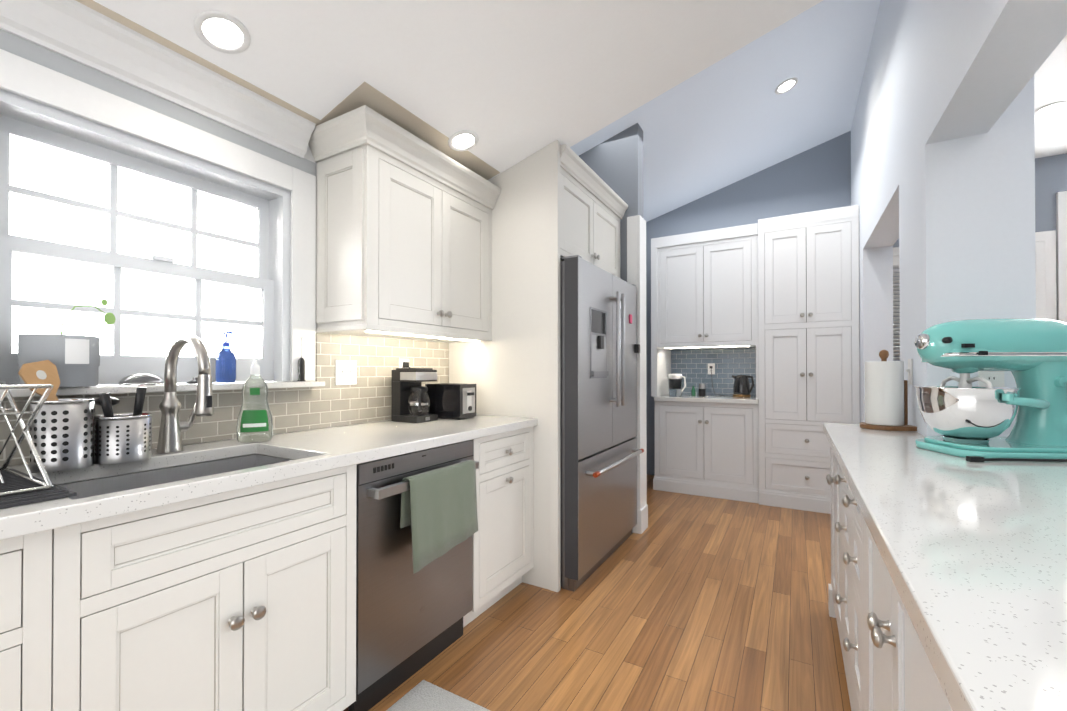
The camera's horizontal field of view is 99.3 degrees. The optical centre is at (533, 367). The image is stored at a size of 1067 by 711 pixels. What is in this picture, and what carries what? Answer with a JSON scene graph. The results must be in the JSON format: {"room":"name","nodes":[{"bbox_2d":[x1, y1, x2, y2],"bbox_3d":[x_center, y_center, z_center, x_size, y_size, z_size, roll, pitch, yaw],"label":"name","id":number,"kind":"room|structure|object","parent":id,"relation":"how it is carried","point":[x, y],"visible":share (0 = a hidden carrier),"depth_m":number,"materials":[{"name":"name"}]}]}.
{"room":"kitchen","nodes":[
{"label":"kitchen","id":0,"kind":"room"},
{"bbox_2d":[8,145,444,483],"bbox_3d":[-0.804,-0.307,2.531,0.220,3.000,7.020,0,0,30],"label":"wall","id":1,"kind":"structure","parent":0,"point":[308,155],"depth_m":2.01,"materials":[{"name":"white paint"}]},
{"bbox_2d":[0,0,314,158],"bbox_3d":[-1.670,-0.979,0.725,0.088,0.130,2.820,0,0,30],"label":"crown molding","id":2,"kind":"structure","parent":1,"relation":"attached to","point":[77,31],"depth_m":1.46,"materials":[{"name":"white wood"}]},
{"bbox_2d":[0,29,315,175],"bbox_3d":[-1.718,-0.886,0.732,0.002,0.065,2.985,0,0,30],"label":"wall band","id":3,"kind":"object","parent":1,"relation":"attached to","point":[30,51],"visible":0.8,"depth_m":1.48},
{"bbox_2d":[0,49,315,384],"bbox_3d":[-1.504,-0.398,1.234,0.168,0.905,1.874,0,0,30],"label":"window","id":4,"kind":"structure","parent":1,"relation":"in","point":[160,249],"depth_m":1.55,"materials":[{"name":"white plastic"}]},
{"bbox_2d":[0,381,324,397],"bbox_3d":[-1.389,0.068,1.285,0.138,0.023,1.683,0,0,30],"label":"window sill","id":5,"kind":"structure","parent":1,"relation":"attached to","point":[98,389],"depth_m":1.44,"materials":[{"name":"wood"}]},
{"bbox_2d":[18,299,115,386],"bbox_3d":[-1.355,-0.078,1.324,0.165,0.267,0.201,0,0,30],"label":"plant pot","id":6,"kind":"object","parent":5,"relation":"on","point":[75,359],"visible":0.77,"depth_m":1.26,"materials":[{"name":"grey ceramic"}]},
{"bbox_2d":[117,373,163,384],"bbox_3d":[-1.274,0.037,1.477,0.124,0.039,0.124,0,0,30],"label":"glass lid","id":7,"kind":"object","parent":5,"relation":"on","point":[142,379],"visible":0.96,"depth_m":1.44,"materials":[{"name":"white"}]},
{"bbox_2d":[186,377,197,383],"bbox_3d":[-1.202,0.047,1.620,0.062,0.022,0.062,0,0,30],"label":"stopper","id":8,"kind":"object","parent":5,"relation":"on","point":[194,380],"visible":0.54,"depth_m":1.60,"materials":[{"name":"silver plastic"}]},
{"bbox_2d":[215,331,235,382],"bbox_3d":[-1.169,-0.038,1.723,0.066,0.193,0.066,0,0,30],"label":"soap dispenser","id":9,"kind":"object","parent":5,"relation":"on","point":[225,365],"visible":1,"depth_m":1.70,"materials":[{"name":"blue plastic"}]},
{"bbox_2d":[297,337,305,380],"bbox_3d":[-0.989,-0.034,1.931,0.032,0.187,0.032,0,0,30],"label":"milk frother","id":10,"kind":"object","parent":5,"relation":"on","point":[301,368],"visible":0.98,"depth_m":1.92,"materials":[{"name":"black plastic"}]},
{"bbox_2d":[0,333,448,466],"bbox_3d":[-1.216,0.057,1.584,0.008,0.426,2.773,0,0,30],"label":"tile backsplash","id":11,"kind":"structure","parent":1,"relation":"attached to","point":[367,398],"depth_m":2.03,"materials":[{"name":"beige tile"}]},
{"bbox_2d":[335,360,356,384],"bbox_3d":[-0.880,0.025,2.139,0.016,0.115,0.115,0,0,30],"label":"light switch","id":12,"kind":"object","parent":11,"relation":"attached to","point":[345,372],"visible":1,"depth_m":2.13,"materials":[{"name":"white plastic"}]},
{"bbox_2d":[399,359,408,367],"bbox_3d":[-0.701,0.013,2.457,0.008,0.115,0.070,0,0,30],"label":"outlet","id":13,"kind":"object","parent":11,"relation":"attached to","point":[401,361],"visible":0.29,"depth_m":2.44,"materials":[{"name":"white plastic"}]},
{"bbox_2d":[403,362,409,367],"bbox_3d":[-0.673,0.123,2.455,0.044,0.302,0.050,0,0,30],"label":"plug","id":14,"kind":"object","parent":13,"relation":"attached to","point":[405,364],"visible":0.4,"depth_m":2.44,"materials":[{"name":"black plastic"}]},
{"bbox_2d":[308,105,500,342],"bbox_3d":[-0.593,-0.586,2.282,0.393,0.877,0.948,0,0,30],"label":"upper cabinet","id":15,"kind":"object","parent":1,"relation":"attached to","point":[403,233],"visible":1,"depth_m":2.01,"materials":[{"name":"grey wood"}]},
{"bbox_2d":[93,0,822,180],"bbox_3d":[-0.391,-1.427,0.555,2.480,0.814,4.000,0,0,30],"label":"ceiling","id":16,"kind":"structure","parent":0,"point":[510,83],"depth_m":1.81,"materials":[{"name":"white paint"}]},
{"bbox_2d":[193,10,250,53],"bbox_3d":[-1.005,-1.080,1.468,0.149,0.046,0.154,0,0,30],"label":"recessed light","id":17,"kind":"object","parent":16,"relation":"in","point":[219,31],"visible":1,"depth_m":1.46,"materials":[{"name":"white plastic"}]},
{"bbox_2d":[76,0,499,179],"bbox_3d":[-1.319,-1.073,1.014,0.372,0.105,3.870,0,0,30],"label":"ceiling trim","id":18,"kind":"structure","parent":16,"relation":"attached to","point":[371,97],"depth_m":1.89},
{"bbox_2d":[448,130,478,150],"bbox_3d":[-0.348,-1.124,2.255,0.149,0.046,0.154,0,0,30],"label":"recessed light","id":19,"kind":"object","parent":16,"relation":"in","point":[464,140],"visible":1,"depth_m":2.25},
{"bbox_2d":[343,474,850,710],"bbox_3d":[1.475,1.225,1.249,5.600,0.080,7.100,0,0,30],"label":"floor","id":20,"kind":"structure","parent":0,"point":[685,602],"depth_m":2.05,"materials":[{"name":"brown wood"}]},
{"bbox_2d":[0,530,51,710],"bbox_3d":[-1.403,0.744,0.616,0.633,0.874,0.918,0,0,30],"label":"base cabinet","id":21,"kind":"object","parent":20,"relation":"on","point":[25,617],"visible":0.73,"depth_m":0.84,"materials":[{"name":"grey wood"}]},
{"bbox_2d":[0,415,537,540],"bbox_3d":[-0.941,0.291,1.423,0.625,0.040,2.773,0,0,30],"label":"countertop","id":22,"kind":"structure","parent":21,"relation":"on","point":[307,452],"depth_m":1.38,"materials":[{"name":"stone"}]},
{"bbox_2d":[0,468,76,508],"bbox_3d":[-1.313,0.260,0.768,0.460,0.010,0.665,0,0,30],"label":"drying mat","id":23,"kind":"object","parent":22,"relation":"on","point":[12,482],"visible":0.65,"depth_m":0.93,"materials":[{"name":"grey"}]},
{"bbox_2d":[0,382,53,496],"bbox_3d":[-1.314,0.144,0.777,0.358,0.219,0.609,0,0,30],"label":"dish rack","id":24,"kind":"object","parent":23,"relation":"on","point":[47,484],"visible":1,"depth_m":0.99,"materials":[{"name":"silver metal"}]},
{"bbox_2d":[30,398,94,471],"bbox_3d":[-1.258,0.177,1.213,0.123,0.182,0.123,0,0,30],"label":"utensil holder","id":25,"kind":"object","parent":22,"relation":"on","point":[62,433],"visible":0.83,"depth_m":1.17,"materials":[{"name":"metal"}]},
{"bbox_2d":[18,360,59,400],"bbox_3d":[-1.274,0.116,1.201,0.068,0.271,0.120,0,0,30],"label":"wooden spatula","id":26,"kind":"object","parent":25,"relation":"in","point":[40,372],"visible":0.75,"depth_m":1.19,"materials":[{"name":"brown wood"}]},
{"bbox_2d":[94,387,151,463],"bbox_3d":[-1.187,0.163,1.316,0.127,0.212,0.130,0,0,30],"label":"utensil caddy","id":27,"kind":"object","parent":22,"relation":"on","point":[123,438],"visible":0.98,"depth_m":1.27,"materials":[{"name":"metal"}]},
{"bbox_2d":[156,333,213,452],"bbox_3d":[-1.078,0.082,1.425,0.250,0.374,0.106,0,0,30],"label":"faucet","id":28,"kind":"object","parent":22,"relation":"on","point":[172,427],"visible":1,"depth_m":1.43,"materials":[{"name":"silver metal"}]},
{"bbox_2d":[236,360,272,441],"bbox_3d":[-1.012,0.121,1.649,0.079,0.296,0.102,0,0,30],"label":"dish soap bottle","id":29,"kind":"object","parent":22,"relation":"on","point":[254,421],"visible":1,"depth_m":1.63,"materials":[{"name":"white"}]},
{"bbox_2d":[391,368,437,422],"bbox_3d":[-0.604,0.140,2.326,0.190,0.270,0.155,0,0,30],"label":"coffee maker","id":30,"kind":"object","parent":22,"relation":"on","point":[410,400],"visible":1,"depth_m":2.28,"materials":[{"name":"black plastic"}]},
{"bbox_2d":[425,383,475,419],"bbox_3d":[-0.445,0.183,2.481,0.262,0.186,0.162,0,0,30],"label":"toaster","id":31,"kind":"object","parent":22,"relation":"on","point":[457,401],"visible":0.96,"depth_m":2.41,"materials":[{"name":"black metal"}]},
{"bbox_2d":[51,454,356,710],"bbox_3d":[-1.047,0.749,1.346,0.747,0.874,0.698,0,0,30],"label":"base cabinet","id":32,"kind":"object","parent":20,"relation":"on","point":[243,599],"visible":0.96,"depth_m":1.13,"materials":[{"name":"grey wood"}]},
{"bbox_2d":[348,440,478,710],"bbox_3d":[-0.656,0.755,1.883,0.658,0.868,0.615,0,0,30],"label":"dishwasher","id":33,"kind":"object","parent":20,"relation":"on","point":[409,623],"visible":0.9,"depth_m":1.63,"materials":[{"name":"silver metal"}]},
{"bbox_2d":[400,460,477,573],"bbox_3d":[-0.351,0.558,1.763,0.074,0.330,0.375,0,0,30],"label":"dish towel","id":34,"kind":"object","parent":33,"relation":"hanging from","point":[439,510],"visible":1,"depth_m":1.71,"materials":[{"name":"green fabric"}]},
{"bbox_2d":[386,680,489,710],"bbox_3d":[-0.491,1.175,1.179,0.415,0.015,1.010,0,0,30],"label":"rug","id":35,"kind":"object","parent":20,"relation":"on","point":[423,695],"visible":1,"depth_m":1.59,"materials":[{"name":"grey fabric"}]},
{"bbox_2d":[463,426,533,627],"bbox_3d":[-0.378,0.755,2.390,0.633,0.874,0.531,0,0,30],"label":"base cabinet","id":36,"kind":"object","parent":20,"relation":"on","point":[503,549],"visible":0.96,"depth_m":2.23,"materials":[{"name":"grey wood"}]},
{"bbox_2d":[449,140,560,591],"bbox_3d":[-0.191,-0.011,2.611,0.757,2.409,0.034,0,0,30],"label":"panel","id":37,"kind":"object","parent":20,"relation":"on","point":[511,368],"visible":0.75,"depth_m":2.49,"materials":[{"name":"white wood"}]},
{"bbox_2d":[560,144,627,277],"bbox_3d":[0.255,-0.904,2.983,0.416,0.580,1.043,0,0,30],"label":"upper cabinet","id":38,"kind":"object","parent":37,"relation":"attached to","point":[593,206],"visible":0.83,"depth_m":2.81,"materials":[{"name":"grey wood"}]},
{"bbox_2d":[560,255,643,591],"bbox_3d":[0.177,0.302,3.009,0.876,1.788,1.018,0,0,30],"label":"refrigerator","id":39,"kind":"object","parent":20,"relation":"on","point":[599,351],"visible":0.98,"depth_m":2.58,"materials":[{"name":"silver metal"}]},
{"bbox_2d":[653,401,758,502],"bbox_3d":[1.731,0.769,4.491,0.935,0.874,0.631,0,0,30],"label":"base cabinet","id":40,"kind":"object","parent":20,"relation":"on","point":[707,449],"visible":0.92,"depth_m":4.22,"materials":[{"name":"grey wood"}]},
{"bbox_2d":[654,394,758,403],"bbox_3d":[1.736,0.311,4.493,0.921,0.040,0.608,0,0,30],"label":"countertop","id":41,"kind":"structure","parent":40,"relation":"on","point":[715,399],"depth_m":4.29,"materials":[{"name":"white stone"}]},
{"bbox_2d":[668,374,685,395],"bbox_3d":[1.449,0.177,4.563,0.180,0.225,0.136,0,0,30],"label":"water pitcher","id":42,"kind":"object","parent":41,"relation":"on","point":[675,384],"visible":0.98,"depth_m":4.52,"materials":[{"name":"white"}]},
{"bbox_2d":[691,386,694,395],"bbox_3d":[1.602,0.239,4.543,0.040,0.102,0.040,0,0,30],"label":"bottle","id":43,"kind":"object","parent":41,"relation":"on","point":[693,391],"visible":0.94,"depth_m":4.53,"materials":[{"name":"green plastic"}]},
{"bbox_2d":[699,384,705,395],"bbox_3d":[1.682,0.226,4.521,0.064,0.127,0.064,0,0,30],"label":"coffee grinder","id":44,"kind":"object","parent":41,"relation":"on","point":[702,390],"visible":1,"depth_m":4.49,"materials":[{"name":"black plastic"}]},
{"bbox_2d":[651,223,758,398],"bbox_3d":[1.723,-0.493,4.504,0.953,1.564,0.631,0,0,30],"label":"hutch","id":45,"kind":"object","parent":41,"relation":"on","point":[704,289],"visible":0.98,"depth_m":4.26,"materials":[{"name":"grey wood"}]},
{"bbox_2d":[732,375,753,397],"bbox_3d":[2.025,0.181,4.380,0.204,0.214,0.160,0,0,30],"label":"kettle","id":46,"kind":"object","parent":41,"relation":"on","point":[742,388],"visible":1,"depth_m":4.33,"materials":[{"name":"black metal"}]},
{"bbox_2d":[758,205,859,513],"bbox_3d":[2.444,-0.050,4.067,0.726,2.506,0.661,0,0,30],"label":"pantry cabinet","id":47,"kind":"object","parent":20,"relation":"on","point":[808,326],"visible":0.83,"depth_m":3.81,"materials":[{"name":"grey wood"}]},
{"bbox_2d":[826,446,837,625],"bbox_3d":[1.421,0.752,1.861,0.298,0.874,0.695,0,0,30],"label":"base cabinet","id":48,"kind":"object","parent":20,"relation":"on","point":[832,480],"depth_m":2.11,"materials":[{"name":"grey wood"}]},
{"bbox_2d":[823,423,1066,710],"bbox_3d":[1.143,0.284,0.460,1.280,0.040,3.430,0,0,30],"label":"countertop","id":49,"kind":"structure","parent":48,"relation":"on","point":[974,556],"depth_m":0.64,"materials":[{"name":"white stone"}]},
{"bbox_2d":[859,350,916,430],"bbox_3d":[1.569,0.097,2.028,0.184,0.352,0.170,0,0,5],"label":"paper towel holder","id":50,"kind":"object","parent":49,"relation":"on","point":[883,354],"visible":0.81,"depth_m":2.01,"materials":[{"name":"brown wood"}]},
{"bbox_2d":[865,361,903,425],"bbox_3d":[1.569,0.114,2.028,0.138,0.279,0.138,0,0,30],"label":"paper towel roll","id":51,"kind":"object","parent":50,"relation":"on","point":[884,392],"visible":1,"depth_m":1.97,"materials":[{"name":"white paper"}]},
{"bbox_2d":[915,318,1066,458],"bbox_3d":[1.465,0.058,1.438,0.426,0.424,0.355,0,0,30],"label":"stand mixer","id":52,"kind":"object","parent":49,"relation":"on","point":[964,418],"visible":1,"depth_m":1.38,"materials":[{"name":"teal metal"}]},
{"bbox_2d":[966,456,1066,461],"bbox_3d":[1.492,0.142,1.358,0.380,0.254,0.379,0,0,30],"label":"cord","id":53,"kind":"object","parent":52,"relation":"attached to","point":[975,459],"visible":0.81,"depth_m":1.28,"materials":[{"name":"black plastic"}]},
{"bbox_2d":[838,463,845,673],"bbox_3d":[1.187,0.749,1.465,0.290,0.874,0.370,0,0,30],"label":"base cabinet","id":54,"kind":"object","parent":20,"relation":"on","point":[841,629],"depth_m":1.74,"materials":[{"name":"grey wood"}]},
{"bbox_2d":[842,472,853,710],"bbox_3d":[1.038,0.748,1.207,0.290,0.874,0.370,0,0,30],"label":"base cabinet","id":55,"kind":"object","parent":20,"relation":"on","point":[847,496],"depth_m":1.46,"materials":[{"name":"grey wood"}]},
{"bbox_2d":[854,498,929,710],"bbox_3d":[0.768,0.745,0.738,0.290,0.874,0.856,0,0,30],"label":"base cabinet","id":56,"kind":"object","parent":20,"relation":"on","point":[887,665],"depth_m":0.93,"materials":[{"name":"grey wood"}]},
{"bbox_2d":[930,663,951,710],"bbox_3d":[0.376,0.740,0.061,0.290,0.874,0.852,0,0,30],"label":"base cabinet","id":57,"kind":"object","parent":20,"relation":"on","point":[938,699],"depth_m":0.56,"materials":[{"name":"grey wood"}]},
{"bbox_2d":[579,123,642,281],"bbox_3d":[0.424,-0.293,3.576,0.860,2.985,0.140,0,0,30],"label":"wall","id":58,"kind":"structure","parent":0,"point":[614,163],"depth_m":3.37,"materials":[{"name":"paint"}]},
{"bbox_2d":[627,215,647,533],"bbox_3d":[0.765,0.048,3.359,0.117,2.300,0.170,0,0,30],"label":"trim","id":59,"kind":"structure","parent":58,"relation":"attached to","point":[636,250],"depth_m":3.30,"materials":[{"name":"white wood"}]},
{"bbox_2d":[570,0,880,221],"bbox_3d":[1.325,-1.952,3.528,2.480,0.814,3.060,0,0,30],"label":"ceiling","id":60,"kind":"structure","parent":0,"point":[734,117],"depth_m":3.44,"materials":[{"name":"white paint"}]},
{"bbox_2d":[775,77,797,93],"bbox_3d":[1.841,-2.046,3.300,0.149,0.046,0.154,0,0,30],"label":"recessed light","id":61,"kind":"object","parent":60,"relation":"in","point":[786,85],"visible":1,"depth_m":3.29,"materials":[{"name":"white plastic"}]},
{"bbox_2d":[646,131,1066,474],"bbox_3d":[3.142,-0.516,4.144,5.000,3.438,0.160,0,0,30],"label":"wall","id":62,"kind":"structure","parent":0,"point":[817,178],"depth_m":4.45,"materials":[{"name":"paint"}]},
{"bbox_2d":[671,348,755,395],"bbox_3d":[1.892,0.050,4.763,0.879,0.482,0.008,0,0,30],"label":"backsplash","id":63,"kind":"structure","parent":62,"relation":"attached to","point":[691,366],"depth_m":4.75,"materials":[{"name":"blue tile"}]},
{"bbox_2d":[708,363,714,373],"bbox_3d":[1.869,0.018,4.766,0.070,0.115,0.008,0,0,30],"label":"outlet","id":64,"kind":"object","parent":63,"relation":"attached to","point":[709,368],"visible":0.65,"depth_m":4.76,"materials":[{"name":"white plastic"}]},
{"bbox_2d":[893,230,1056,359],"bbox_3d":[3.562,0.071,3.783,1.115,2.260,0.034,0,0,30],"label":"closet doors","id":65,"kind":"structure","parent":62,"relation":"in","point":[1045,250],"depth_m":3.54,"materials":[{"name":"white wood"}]},
{"bbox_2d":[1056,191,1066,322],"bbox_3d":[4.508,-0.662,3.232,1.060,1.380,0.050,0,0,30],"label":"room window","id":66,"kind":"structure","parent":62,"relation":"in","point":[1061,221],"depth_m":3.48,"materials":[{"name":"white plastic"}]},
{"bbox_2d":[851,0,1066,436],"bbox_3d":[1.359,-0.510,1.154,0.305,3.388,6.800,0,0,30],"label":"wall","id":67,"kind":"structure","parent":0,"point":[943,158],"depth_m":1.75,"materials":[{"name":"white paint"}]},
{"bbox_2d":[906,359,912,384],"bbox_3d":[1.679,0.020,2.029,0.016,0.115,0.070,0,0,30],"label":"light switch","id":68,"kind":"object","parent":67,"relation":"attached to","point":[909,370],"visible":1,"depth_m":2.01,"materials":[{"name":"white plastic"}]},
{"bbox_2d":[978,371,1003,386],"bbox_3d":[1.710,0.022,1.693,0.070,0.115,0.008,0,0,30],"label":"outlet","id":69,"kind":"object","parent":67,"relation":"attached to","point":[995,378],"visible":0.46,"depth_m":1.69,"materials":[{"name":"white plastic"}]},
{"bbox_2d":[1034,35,1066,157],"bbox_3d":[2.583,-1.730,0.547,2.680,0.120,6.960,0,0,30],"label":"ceiling","id":70,"kind":"structure","parent":0,"point":[1050,80],"depth_m":2.81,"materials":[{"name":"white paint"}]},
{"bbox_2d":[1034,101,1066,114],"bbox_3d":[3.303,-1.650,2.891,0.154,0.006,0.154,0,0,30],"label":"recessed light","id":71,"kind":"object","parent":70,"relation":"in","point":[1051,108],"visible":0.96,"depth_m":2.89,"materials":[{"name":"white plastic"}]}
]}

